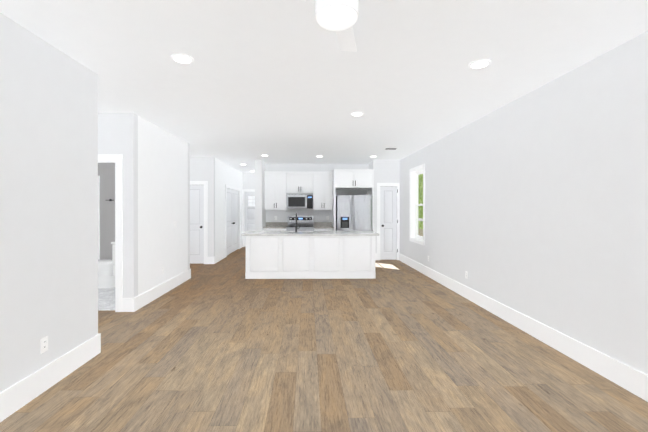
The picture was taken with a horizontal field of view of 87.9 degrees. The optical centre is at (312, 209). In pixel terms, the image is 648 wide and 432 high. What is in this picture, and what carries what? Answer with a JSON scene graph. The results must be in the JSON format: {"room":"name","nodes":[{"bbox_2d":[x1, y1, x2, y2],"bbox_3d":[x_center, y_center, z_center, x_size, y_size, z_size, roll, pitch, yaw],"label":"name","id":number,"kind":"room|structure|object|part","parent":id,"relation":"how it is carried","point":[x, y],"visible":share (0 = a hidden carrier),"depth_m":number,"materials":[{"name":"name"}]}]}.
{"room":"empty living room","nodes":[
{"label":"empty living room","id":0,"kind":"room"},
{"bbox_2d":[0,13,97,391],"bbox_3d":[-4.245,0.056,0.186,4.340,2.750,6.200,0,0,-1],"label":"wall","id":1,"kind":"structure","parent":0,"point":[48,190],"depth_m":2.65,"materials":[{"name":"paint"}]},
{"bbox_2d":[41,336,47,353],"bbox_3d":[-2.107,1.064,2.640,0.008,0.115,0.072,0,0,-1],"label":"outlet","id":2,"kind":"object","parent":1,"relation":"attached to","point":[44,344],"visible":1,"depth_m":2.64,"materials":[{"name":"plastic"}]},
{"bbox_2d":[0,242,647,421],"bbox_3d":[-1.764,1.323,4.877,8.440,0.190,15.100,0,0,-1],"label":"baseboard","id":3,"kind":"structure","parent":1,"relation":"attached to","point":[15,397],"depth_m":3.12,"materials":[{"name":"paint"}]},
{"bbox_2d":[98,163,114,259],"bbox_3d":[-3.681,0.038,6.675,2.100,2.750,0.120,0,0,-1],"label":"wall","id":4,"kind":"structure","parent":0,"point":[106,172],"depth_m":6.61,"materials":[{"name":"paint"}]},
{"bbox_2d":[98,176,99,258],"bbox_3d":[-4.210,0.163,6.592,0.050,1.640,0.030,0,0,-1],"label":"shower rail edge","id":5,"kind":"object","parent":4,"relation":"attached to","point":[98,217],"visible":0.5,"depth_m":6.59,"materials":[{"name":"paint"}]},
{"bbox_2d":[98,287,114,309],"bbox_3d":[-3.606,1.414,5.660,1.980,0.004,1.920,0,0,-1],"label":"floor","id":6,"kind":"structure","parent":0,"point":[106,298],"depth_m":5.32,"materials":[{"name":"tile"}]},
{"bbox_2d":[98,242,114,287],"bbox_3d":[-3.682,0.992,6.117,0.758,0.837,0.508,0,0,-1],"label":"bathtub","id":7,"kind":"object","parent":6,"relation":"on","point":[106,273],"visible":0.42,"depth_m":6.00,"materials":[{"name":"ceramic"}]},
{"bbox_2d":[98,113,137,297],"bbox_3d":[-4.482,0.043,4.683,4.000,2.750,0.120,0,0,-1],"label":"wall","id":8,"kind":"structure","parent":0,"point":[117,133],"depth_m":4.65,"materials":[{"name":"paint"}]},
{"bbox_2d":[98,154,122,311],"bbox_3d":[-3.127,0.331,4.694,0.990,2.175,0.140,0,0,-1],"label":"door frame","id":9,"kind":"structure","parent":8,"relation":"attached to","point":[117,159],"depth_m":4.63,"materials":[{"name":"paint"}]},
{"bbox_2d":[138,116,187,294],"bbox_3d":[-2.558,0.041,5.761,0.120,2.750,1.980,0,0,-1],"label":"wall","id":10,"kind":"structure","parent":0,"point":[162,183],"depth_m":5.50,"materials":[{"name":"paint"}]},
{"bbox_2d":[188,143,189,269],"bbox_3d":[-4.513,0.038,6.782,4.000,2.750,0.120,0,0,-1],"label":"wall","id":11,"kind":"structure","parent":0,"point":[188,206],"depth_m":6.79,"materials":[{"name":"paint"}]},
{"bbox_2d":[190,157,214,256],"bbox_3d":[-4.541,0.033,8.652,4.000,2.750,0.120,0,0,-1],"label":"wall","id":12,"kind":"structure","parent":0,"point":[202,168],"depth_m":8.62,"materials":[{"name":"paint"}]},
{"bbox_2d":[190,185,203,263],"bbox_3d":[-3.170,0.387,8.614,0.752,2.018,0.108,0,0,-1],"label":"closet door","id":13,"kind":"structure","parent":12,"relation":"in","point":[196,224],"depth_m":8.64,"materials":[{"name":"paint"}]},
{"bbox_2d":[190,181,207,263],"bbox_3d":[-3.170,0.342,8.603,0.940,2.130,0.020,0,0,-1],"label":"door frame","id":14,"kind":"structure","parent":12,"relation":"attached to","point":[205,183],"depth_m":8.60,"materials":[{"name":"paint"}]},
{"bbox_2d":[215,158,242,255],"bbox_3d":[-2.630,0.027,10.646,0.120,2.750,3.810,0,0,-1],"label":"wall","id":15,"kind":"structure","parent":0,"point":[226,174],"depth_m":9.50,"materials":[{"name":"paint"}]},
{"bbox_2d":[227,188,233,254],"bbox_3d":[-2.567,0.382,10.384,0.108,2.018,0.934,0,0,-1],"label":"double door","id":16,"kind":"structure","parent":15,"relation":"in","point":[229,225],"depth_m":10.45,"materials":[{"name":"paint"}]},
{"bbox_2d":[225,184,239,256],"bbox_3d":[-2.563,0.336,10.853,0.020,2.130,2.060,0,0,-1],"label":"door frame","id":17,"kind":"structure","parent":15,"relation":"attached to","point":[226,186],"depth_m":9.89,"materials":[{"name":"paint"}]},
{"bbox_2d":[232,190,237,251],"bbox_3d":[-2.581,0.379,11.322,0.108,2.018,0.934,0,0,-1],"label":"double door","id":18,"kind":"structure","parent":15,"relation":"in","point":[235,217],"depth_m":11.30,"materials":[{"name":"paint"}]},
{"bbox_2d":[242,173,254,198],"bbox_3d":[-2.072,0.022,12.489,1.290,2.750,0.140,0,0,-1],"label":"wall","id":19,"kind":"structure","parent":0,"point":[248,180],"depth_m":12.41,"materials":[{"name":"paint"}]},
{"bbox_2d":[243,189,254,246],"bbox_3d":[-2.131,0.332,12.409,0.920,2.130,0.020,0,0,-1],"label":"door frame","id":20,"kind":"structure","parent":19,"relation":"attached to","point":[244,190],"depth_m":12.39,"materials":[{"name":"paint"}]},
{"bbox_2d":[244,192,254,246],"bbox_3d":[-2.131,0.376,12.430,0.802,2.018,0.108,0,0,-1],"label":"front door","id":21,"kind":"structure","parent":19,"relation":"in","point":[249,211],"depth_m":12.45,"materials":[{"name":"paint"}]},
{"bbox_2d":[255,160,265,230],"bbox_3d":[-1.497,0.027,10.763,0.190,2.750,3.330,0,0,-1],"label":"wall","id":22,"kind":"structure","parent":0,"point":[260,210],"depth_m":9.10,"materials":[{"name":"paint"}]},
{"bbox_2d":[266,164,367,225],"bbox_3d":[0.130,0.029,10.012,3.040,2.750,0.120,0,0,-1],"label":"wall","id":23,"kind":"structure","parent":0,"point":[318,215],"depth_m":9.95,"materials":[{"name":"paint"}]},
{"bbox_2d":[264,171,286,209],"bbox_3d":[-1.070,-0.533,9.745,0.623,1.095,0.368,0,0,-1],"label":"upper cabinet","id":24,"kind":"object","parent":23,"relation":"attached to","point":[275,189],"visible":0.96,"depth_m":9.60,"materials":[{"name":"paint"}]},
{"bbox_2d":[286,171,312,192],"bbox_3d":[-0.377,-0.768,9.755,0.756,0.625,0.368,0,0,-1],"label":"upper cabinet","id":25,"kind":"object","parent":23,"relation":"attached to","point":[299,181],"visible":1,"depth_m":9.61,"materials":[{"name":"paint"}]},
{"bbox_2d":[286,193,312,208],"bbox_3d":[-0.376,-0.231,9.718,0.748,0.432,0.444,0,0,-1],"label":"microwave","id":26,"kind":"object","parent":25,"relation":"attached to","point":[299,200],"visible":1,"depth_m":9.54,"materials":[{"name":"silver metal"}]},
{"bbox_2d":[313,171,332,209],"bbox_3d":[0.287,-0.533,9.765,0.563,1.095,0.368,0,0,-1],"label":"upper cabinet","id":27,"kind":"object","parent":23,"relation":"attached to","point":[322,190],"visible":1,"depth_m":9.62,"materials":[{"name":"paint"}]},
{"bbox_2d":[0,247,647,431],"bbox_3d":[-1.641,1.477,5.329,9.700,0.120,16.400,0,0,-1],"label":"floor","id":28,"kind":"structure","parent":0,"point":[224,345],"depth_m":2.98,"materials":[{"name":"brown wood"}]},
{"bbox_2d":[263,228,285,230],"bbox_3d":[-1.062,0.968,9.614,0.635,0.874,0.638,0,0,-1],"label":"base cabinet","id":29,"kind":"object","parent":28,"relation":"on","point":[274,229],"visible":0.06,"depth_m":9.33,"materials":[{"name":"paint"}]},
{"bbox_2d":[263,222,286,227],"bbox_3d":[-1.063,0.458,9.617,0.637,0.145,0.630,0,0,-1],"label":"countertop","id":30,"kind":"structure","parent":29,"relation":"on","point":[276,224],"depth_m":9.91,"materials":[{"name":"stone"}]},
{"bbox_2d":[286,216,313,230],"bbox_3d":[-0.354,0.805,9.593,0.770,1.200,0.662,0,0,-1],"label":"range","id":31,"kind":"object","parent":28,"relation":"on","point":[305,223],"visible":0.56,"depth_m":9.85,"materials":[{"name":"silver metal"}]},
{"bbox_2d":[241,230,378,278],"bbox_3d":[-0.052,0.954,7.301,2.795,0.915,1.000,0,0,-1],"label":"kitchen island","id":32,"kind":"object","parent":28,"relation":"on","point":[310,257],"depth_m":6.84,"materials":[{"name":"paint"}]},
{"bbox_3d":[-0.052,0.629,7.300,2.795,0.265,1.000,0,0,-1],"label":"kitchen island top","id":33,"kind":"part","parent":32,"relation":"part of","materials":[{"name":"white stone"}]},
{"bbox_2d":[314,228,332,230],"bbox_3d":[0.303,0.968,9.635,0.535,0.874,0.638,0,0,-1],"label":"base cabinet","id":34,"kind":"object","parent":28,"relation":"on","point":[323,229],"visible":0.04,"depth_m":9.35,"materials":[{"name":"paint"}]},
{"bbox_2d":[314,222,333,227],"bbox_3d":[0.304,0.457,9.637,0.537,0.145,0.630,0,0,-1],"label":"countertop","id":35,"kind":"structure","parent":34,"relation":"on","point":[322,224],"depth_m":9.93,"materials":[{"name":"stone"}]},
{"bbox_2d":[332,169,373,231],"bbox_3d":[1.115,0.160,9.536,1.073,2.490,0.855,0,0,-1],"label":"surround","id":36,"kind":"object","parent":28,"relation":"on","point":[353,178],"visible":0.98,"depth_m":9.15,"materials":[{"name":"paint"}]},
{"bbox_2d":[336,195,371,230],"bbox_3d":[1.120,0.510,9.488,0.945,1.790,0.893,0,0,-1],"label":"fridge","id":37,"kind":"object","parent":28,"relation":"on","point":[353,212],"visible":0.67,"depth_m":9.10,"materials":[{"name":"silver metal"}]},
{"bbox_2d":[0,0,647,172],"bbox_3d":[-1.641,-1.393,5.321,9.700,0.120,16.400,0,0,-1],"label":"ceiling","id":38,"kind":"structure","parent":0,"point":[283,81],"depth_m":3.04,"materials":[{"name":"paint"}]},
{"bbox_2d":[171,54,193,63],"bbox_3d":[-1.146,-1.322,2.958,0.183,0.013,0.183,0,0,-7],"label":"recessed light","id":39,"kind":"object","parent":38,"relation":"in","point":[187,59],"depth_m":2.94,"materials":[{"name":"paint"}]},
{"bbox_2d":[301,0,358,51],"bbox_3d":[0.076,-1.193,2.028,1.172,0.262,1.150,0,0,-1],"label":"ceiling fan","id":40,"kind":"object","parent":38,"relation":"hanging from","point":[340,17],"visible":1,"depth_m":1.91,"materials":[{"name":"paint"}]},
{"bbox_2d":[351,112,363,115],"bbox_3d":[0.619,-1.327,4.685,0.183,0.013,0.183,0,0,-40],"label":"recessed light","id":41,"kind":"object","parent":38,"relation":"in","point":[354,113],"depth_m":4.67,"materials":[{"name":"paint"}]},
{"bbox_2d":[469,59,490,68],"bbox_3d":[1.523,-1.322,3.068,0.183,0.013,0.183,0,0,-40],"label":"recessed light","id":42,"kind":"object","parent":38,"relation":"in","point":[478,64],"depth_m":3.06,"materials":[{"name":"paint"}]},
{"bbox_2d":[372,160,399,252],"bbox_3d":[2.025,0.031,9.330,0.730,2.750,0.120,0,0,-1],"label":"wall","id":43,"kind":"structure","parent":0,"point":[386,171],"depth_m":9.27,"materials":[{"name":"paint"}]},
{"bbox_2d":[380,187,396,259],"bbox_3d":[2.088,0.385,9.273,0.457,2.018,0.108,0,0,-1],"label":"pantry door","id":44,"kind":"structure","parent":43,"relation":"in","point":[388,223],"depth_m":9.29,"materials":[{"name":"paint"}]},
{"bbox_2d":[377,183,399,259],"bbox_3d":[2.088,0.340,9.261,0.645,2.130,0.020,0,0,-1],"label":"door frame","id":45,"kind":"structure","parent":43,"relation":"attached to","point":[378,184],"depth_m":9.25,"materials":[{"name":"paint"}]},
{"bbox_2d":[393,31,647,374],"bbox_3d":[2.563,0.046,3.737,0.180,2.750,13.100,0,0,-1],"label":"wall","id":46,"kind":"structure","parent":0,"point":[536,204],"depth_m":3.38,"materials":[{"name":"paint"}]},
{"bbox_2d":[411,168,422,240],"bbox_3d":[2.488,-0.100,7.776,0.150,1.622,0.902,0,0,-1],"label":"window","id":47,"kind":"structure","parent":46,"relation":"in","point":[414,204],"depth_m":8.18,"materials":[{"name":"plastic"}]},
{"bbox_2d":[409,164,424,245],"bbox_3d":[2.404,-0.099,7.775,0.018,1.770,1.050,0,0,-1],"label":"window frame","id":48,"kind":"structure","parent":46,"relation":"attached to","point":[423,165],"depth_m":7.36,"materials":[{"name":"paint"}]},
{"label":"outside","id":49,"kind":"structure","parent":0,"visible":0},
{"bbox_2d":[418,174,422,235],"bbox_3d":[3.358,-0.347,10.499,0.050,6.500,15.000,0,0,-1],"label":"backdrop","id":50,"kind":"structure","parent":49,"point":[420,220],"depth_m":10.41,"materials":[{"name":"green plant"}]}
]}

